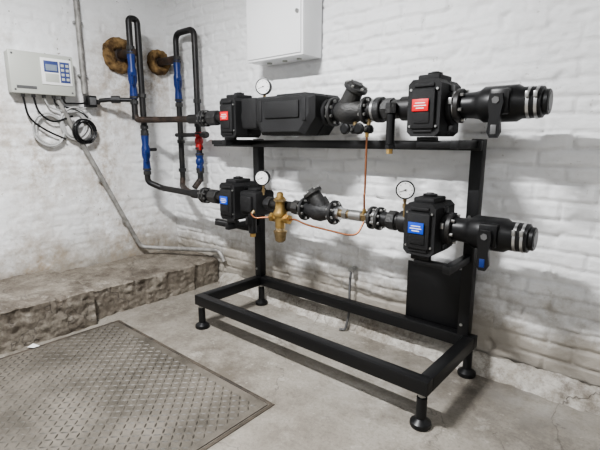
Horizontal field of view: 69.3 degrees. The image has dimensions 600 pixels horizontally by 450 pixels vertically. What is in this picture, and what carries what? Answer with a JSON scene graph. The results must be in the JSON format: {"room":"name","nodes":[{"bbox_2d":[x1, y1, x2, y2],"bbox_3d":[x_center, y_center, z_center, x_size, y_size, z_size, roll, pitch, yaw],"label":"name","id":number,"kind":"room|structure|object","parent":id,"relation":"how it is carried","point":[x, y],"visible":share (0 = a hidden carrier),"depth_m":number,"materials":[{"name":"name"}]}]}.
{"room":"mechanical room","nodes":[
{"label":"mechanical room","id":0,"kind":"room"},
{"bbox_2d":[0,0,177,279],"bbox_3d":[-2.730,-0.661,2.566,0.110,2.900,4.450,9,15,40],"label":"wall","id":1,"kind":"structure","parent":0,"point":[56,214],"depth_m":3.58,"materials":[{"name":"grey painted brick"}]},
{"bbox_2d":[3,49,75,98],"bbox_3d":[-1.931,-1.113,3.241,0.114,0.315,0.440,9,15,40],"label":"control panel","id":2,"kind":"object","parent":1,"relation":"attached to","point":[33,73],"visible":1,"depth_m":3.19,"materials":[{"name":"grey plastic"}]},
{"bbox_2d":[22,97,96,146],"bbox_3d":[-1.856,-0.803,3.416,0.054,0.377,0.550,9,15,40],"label":"cable bundle","id":3,"kind":"object","parent":2,"relation":"attached to","point":[84,114],"visible":0.99,"depth_m":3.43,"materials":[{"name":"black plastic"}]},
{"bbox_2d":[72,0,87,93],"bbox_3d":[-1.752,-1.664,3.412,0.047,1.220,0.070,9,15,40],"label":"cable conduit","id":4,"kind":"object","parent":1,"relation":"attached to","point":[76,5],"visible":1,"depth_m":3.44,"materials":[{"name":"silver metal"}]},
{"bbox_2d":[83,95,99,107],"bbox_3d":[-1.695,-1.009,3.551,0.102,0.090,0.112,9,15,40],"label":"junction box","id":5,"kind":"object","parent":1,"relation":"attached to","point":[91,101],"visible":1,"depth_m":3.51,"materials":[{"name":"black plastic"}]},
{"bbox_2d":[102,37,135,73],"bbox_3d":[-1.542,-1.447,3.709,0.106,0.298,0.298,9,15,40],"label":"insulation","id":6,"kind":"object","parent":1,"relation":"attached to","point":[110,47],"visible":0.74,"depth_m":3.64,"materials":[{"name":"plastic"}]},
{"bbox_2d":[55,99,225,261],"bbox_3d":[-1.321,-0.354,3.804,1.269,1.398,0.389,-3,11,-13],"label":"conduit","id":7,"kind":"object","parent":1,"relation":"attached to","point":[101,178],"visible":0.98,"depth_m":3.87,"materials":[{"name":"silver metal"}]},
{"bbox_2d":[99,15,190,195],"bbox_3d":[-1.230,-0.982,3.620,0.811,1.450,0.287,2,11,11],"label":"riser pipe","id":8,"kind":"object","parent":1,"relation":"attached to","point":[143,119],"visible":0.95,"depth_m":3.60,"materials":[{"name":"metal"}]},
{"bbox_2d":[126,51,137,98],"bbox_3d":[-1.327,-1.215,3.531,0.141,0.371,0.082,9,15,40],"label":"valve","id":9,"kind":"object","parent":8,"relation":"attached to","point":[132,73],"visible":0.99,"depth_m":3.50,"materials":[{"name":"blue paint"}]},
{"bbox_2d":[140,134,150,170],"bbox_3d":[-1.282,-0.619,3.711,0.133,0.304,0.082,9,15,40],"label":"valve","id":10,"kind":"object","parent":8,"relation":"attached to","point":[145,149],"visible":0.99,"depth_m":3.68,"materials":[{"name":"blue paint"}]},
{"bbox_2d":[186,91,455,126],"bbox_3d":[-0.060,-0.705,2.764,2.154,0.163,0.163,9,15,40],"label":"supply pipe","id":11,"kind":"object","parent":8,"relation":"attached to","point":[368,108],"visible":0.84,"depth_m":2.35,"materials":[{"name":"metal"}]},
{"bbox_2d":[333,79,367,123],"bbox_3d":[0.283,-0.696,2.455,0.213,0.249,0.160,9,15,40],"label":"y-strainer","id":12,"kind":"object","parent":11,"relation":"attached to","point":[345,110],"visible":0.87,"depth_m":2.40,"materials":[{"name":"metal"}]},
{"bbox_2d":[340,121,356,133],"bbox_3d":[0.285,-0.549,2.425,0.060,0.085,0.140,9,15,40],"label":"valve","id":13,"kind":"object","parent":12,"relation":"attached to","point":[345,128],"visible":0.76,"depth_m":2.38,"materials":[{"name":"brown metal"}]},
{"bbox_2d":[354,119,373,133],"bbox_3d":[0.353,-0.538,2.368,0.060,0.085,0.140,9,15,40],"label":"valve","id":14,"kind":"object","parent":11,"relation":"attached to","point":[359,128],"visible":0.98,"depth_m":2.35,"materials":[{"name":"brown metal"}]},
{"bbox_2d":[385,103,397,153],"bbox_3d":[0.473,-0.498,2.244,0.058,0.255,0.079,9,15,40],"label":"sensor","id":15,"kind":"object","parent":11,"relation":"attached to","point":[391,108],"visible":0.93,"depth_m":2.22,"materials":[{"name":"metal"}]},
{"bbox_2d":[452,84,552,137],"bbox_3d":[0.886,-0.505,1.934,0.393,0.230,0.219,9,15,40],"label":"shutoff valve","id":16,"kind":"object","parent":11,"relation":"attached to","point":[494,105],"visible":1,"depth_m":1.86,"materials":[{"name":"black metal"}]},
{"bbox_2d":[147,49,169,75],"bbox_3d":[-1.298,-1.493,3.989,0.104,0.227,0.229,9,15,40],"label":"insulation","id":17,"kind":"object","parent":1,"relation":"attached to","point":[153,56],"visible":0.81,"depth_m":3.94,"materials":[{"name":"plastic"}]},
{"bbox_2d":[157,27,208,189],"bbox_3d":[-1.072,-0.979,3.759,0.760,1.390,0.287,9,15,40],"label":"riser pipe","id":18,"kind":"object","parent":1,"relation":"attached to","point":[164,61],"visible":0.7,"depth_m":3.79,"materials":[{"name":"metal"}]},
{"bbox_2d":[173,60,182,101],"bbox_3d":[-1.040,-1.262,3.815,0.121,0.349,0.082,9,15,40],"label":"valve","id":19,"kind":"object","parent":18,"relation":"attached to","point":[177,77],"visible":0.99,"depth_m":3.78,"materials":[{"name":"blue paint"}]},
{"bbox_2d":[194,132,202,149],"bbox_3d":[-0.873,-0.729,3.774,0.105,0.155,0.082,9,15,40],"label":"valve","id":20,"kind":"object","parent":18,"relation":"attached to","point":[198,140],"visible":0.95,"depth_m":3.76,"materials":[{"name":"red paint"}]},
{"bbox_2d":[195,153,203,170],"bbox_3d":[-0.873,-0.553,3.809,0.105,0.155,0.082,9,15,40],"label":"valve","id":21,"kind":"object","parent":18,"relation":"attached to","point":[199,156],"visible":0.98,"depth_m":3.79,"materials":[{"name":"blue paint"}]},
{"bbox_2d":[0,282,599,449],"bbox_3d":[-0.441,1.188,0.924,6.150,0.110,4.650,9,15,40],"label":"floor","id":22,"kind":"structure","parent":0,"point":[321,402],"depth_m":2.22,"materials":[{"name":"concrete"}]},
{"bbox_2d":[28,343,38,347],"bbox_3d":[-1.688,0.763,2.747,0.059,0.012,0.041,4,12,19],"label":"paper scrap","id":23,"kind":"object","parent":22,"relation":"on","point":[33,345],"visible":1,"depth_m":2.74,"materials":[{"name":"white paper"}]},
{"bbox_2d":[0,250,218,353],"bbox_3d":[-2.391,0.682,2.527,0.774,0.279,4.420,9,15,40],"label":"concrete ledge","id":24,"kind":"object","parent":22,"relation":"on","point":[35,308],"visible":0.98,"depth_m":3.23,"materials":[{"name":"grey concrete"}]},
{"bbox_2d":[195,137,486,431],"bbox_3d":[-0.037,0.111,2.757,2.165,1.310,0.679,9,15,40],"label":"support frame","id":25,"kind":"object","parent":22,"relation":"on","point":[440,295],"visible":0.97,"depth_m":2.48,"materials":[{"name":"black paint"}]},
{"bbox_2d":[219,176,258,220],"bbox_3d":[-0.456,-0.205,3.186,0.221,0.309,0.266,9,15,40],"label":"housing","id":26,"kind":"object","parent":25,"relation":"on","point":[230,190],"visible":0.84,"depth_m":3.10,"materials":[{"name":"black plastic"}]},
{"bbox_2d":[219,92,260,137],"bbox_3d":[-0.430,-0.772,3.050,0.221,0.309,0.266,9,15,40],"label":"housing","id":27,"kind":"object","parent":25,"relation":"on","point":[230,106],"visible":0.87,"depth_m":2.96,"materials":[{"name":"black plastic"}]},
{"bbox_2d":[241,92,339,135],"bbox_3d":[-0.082,-0.700,2.773,0.680,0.256,0.296,9,15,40],"label":"housing","id":28,"kind":"object","parent":25,"relation":"on","point":[302,113],"visible":0.92,"depth_m":2.61,"materials":[{"name":"black plastic"}]},
{"bbox_2d":[255,78,271,96],"bbox_3d":[-0.236,-0.881,2.848,0.106,0.153,0.050,3,12,15],"label":"pressure gauge","id":29,"kind":"object","parent":28,"relation":"on","point":[263,86],"visible":0.93,"depth_m":2.82,"materials":[{"name":"white plastic"}]},
{"bbox_2d":[190,187,444,232],"bbox_3d":[-0.062,-0.121,2.877,2.154,0.149,0.154,9,15,40],"label":"pipe","id":30,"kind":"object","parent":25,"relation":"on","point":[378,218],"visible":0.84,"depth_m":2.60,"materials":[{"name":"metal"}]},
{"bbox_2d":[240,187,273,215],"bbox_3d":[-0.311,-0.168,3.076,0.170,0.185,0.210,9,15,40],"label":"housing","id":31,"kind":"object","parent":30,"relation":"attached to","point":[251,199],"visible":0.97,"depth_m":3.00,"materials":[{"name":"black plastic"}]},
{"bbox_2d":[245,210,256,236],"bbox_3d":[-0.331,-0.017,2.996,0.055,0.199,0.099,9,15,40],"label":"valve","id":32,"kind":"object","parent":31,"relation":"attached to","point":[250,221],"visible":0.95,"depth_m":2.98,"materials":[{"name":"black plastic"}]},
{"bbox_2d":[255,170,270,194],"bbox_3d":[-0.255,-0.291,2.981,0.106,0.173,0.050,3,12,15],"label":"pressure gauge","id":33,"kind":"object","parent":31,"relation":"attached to","point":[262,177],"visible":1,"depth_m":2.96,"materials":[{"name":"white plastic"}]},
{"bbox_2d":[268,192,291,242],"bbox_3d":[-0.122,-0.054,2.885,0.164,0.335,0.122,9,15,40],"label":"valve","id":34,"kind":"object","parent":30,"relation":"attached to","point":[279,216],"visible":1,"depth_m":2.85,"materials":[{"name":"brown metal"}]},
{"bbox_2d":[251,133,368,235],"bbox_3d":[0.018,-0.268,2.679,0.863,0.584,0.065,8,14,36],"label":"tube","id":35,"kind":"object","parent":34,"relation":"attached to","point":[366,134],"visible":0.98,"depth_m":2.48,"materials":[{"name":"brown"}]},
{"bbox_2d":[302,185,328,220],"bbox_3d":[0.117,-0.134,2.711,0.205,0.223,0.148,9,15,40],"label":"y-strainer","id":36,"kind":"object","parent":30,"relation":"attached to","point":[315,208],"visible":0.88,"depth_m":2.67,"materials":[{"name":"metal"}]},
{"bbox_2d":[403,192,454,256],"bbox_3d":[0.662,-0.013,2.243,0.221,0.309,0.266,9,15,40],"label":"housing","id":37,"kind":"object","parent":25,"relation":"on","point":[423,235],"visible":0.91,"depth_m":2.16,"materials":[{"name":"black plastic"}]},
{"bbox_2d":[396,180,414,216],"bbox_3d":[0.543,-0.136,2.245,0.098,0.194,0.050,3,12,15],"label":"pressure gauge","id":38,"kind":"object","parent":37,"relation":"attached to","point":[405,189],"visible":0.97,"depth_m":2.22,"materials":[{"name":"white metal"}]},
{"bbox_2d":[444,212,537,270],"bbox_3d":[0.886,0.079,2.050,0.393,0.230,0.219,9,15,40],"label":"shutoff valve","id":39,"kind":"object","parent":37,"relation":"attached to","point":[484,233],"visible":1,"depth_m":1.97,"materials":[{"name":"black metal"}]},
{"bbox_2d":[407,71,460,136],"bbox_3d":[0.654,-0.593,2.135,0.221,0.309,0.266,9,15,40],"label":"housing","id":40,"kind":"object","parent":25,"relation":"on","point":[428,108],"visible":0.95,"depth_m":2.05,"materials":[{"name":"black plastic"}]},
{"bbox_2d":[339,266,356,330],"bbox_3d":[0.334,0.509,2.990,0.059,0.434,0.148,9,15,40],"label":"pipe","id":41,"kind":"object","parent":22,"relation":"on","point":[351,269],"visible":0.88,"depth_m":2.98,"materials":[{"name":"grey plastic"}]},
{"bbox_2d":[164,0,599,386],"bbox_3d":[1.037,-0.612,2.320,5.950,2.900,0.117,9,15,40],"label":"wall","id":42,"kind":"structure","parent":0,"point":[539,308],"depth_m":2.48,"materials":[{"name":"brick"}]},
{"bbox_2d":[246,0,321,65],"bbox_3d":[-0.123,-1.439,2.958,0.525,0.625,0.213,9,15,40],"label":"upper cabinet","id":43,"kind":"object","parent":42,"relation":"attached to","point":[278,31],"visible":1,"depth_m":2.87,"materials":[{"name":"white metal"}]},
{"bbox_2d":[217,273,599,414],"bbox_3d":[1.238,0.812,2.269,5.180,0.126,0.129,9,15,40],"label":"wall base ledge","id":44,"kind":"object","parent":42,"relation":"attached to","point":[555,387],"depth_m":2.60,"materials":[{"name":"concrete"}]}
]}

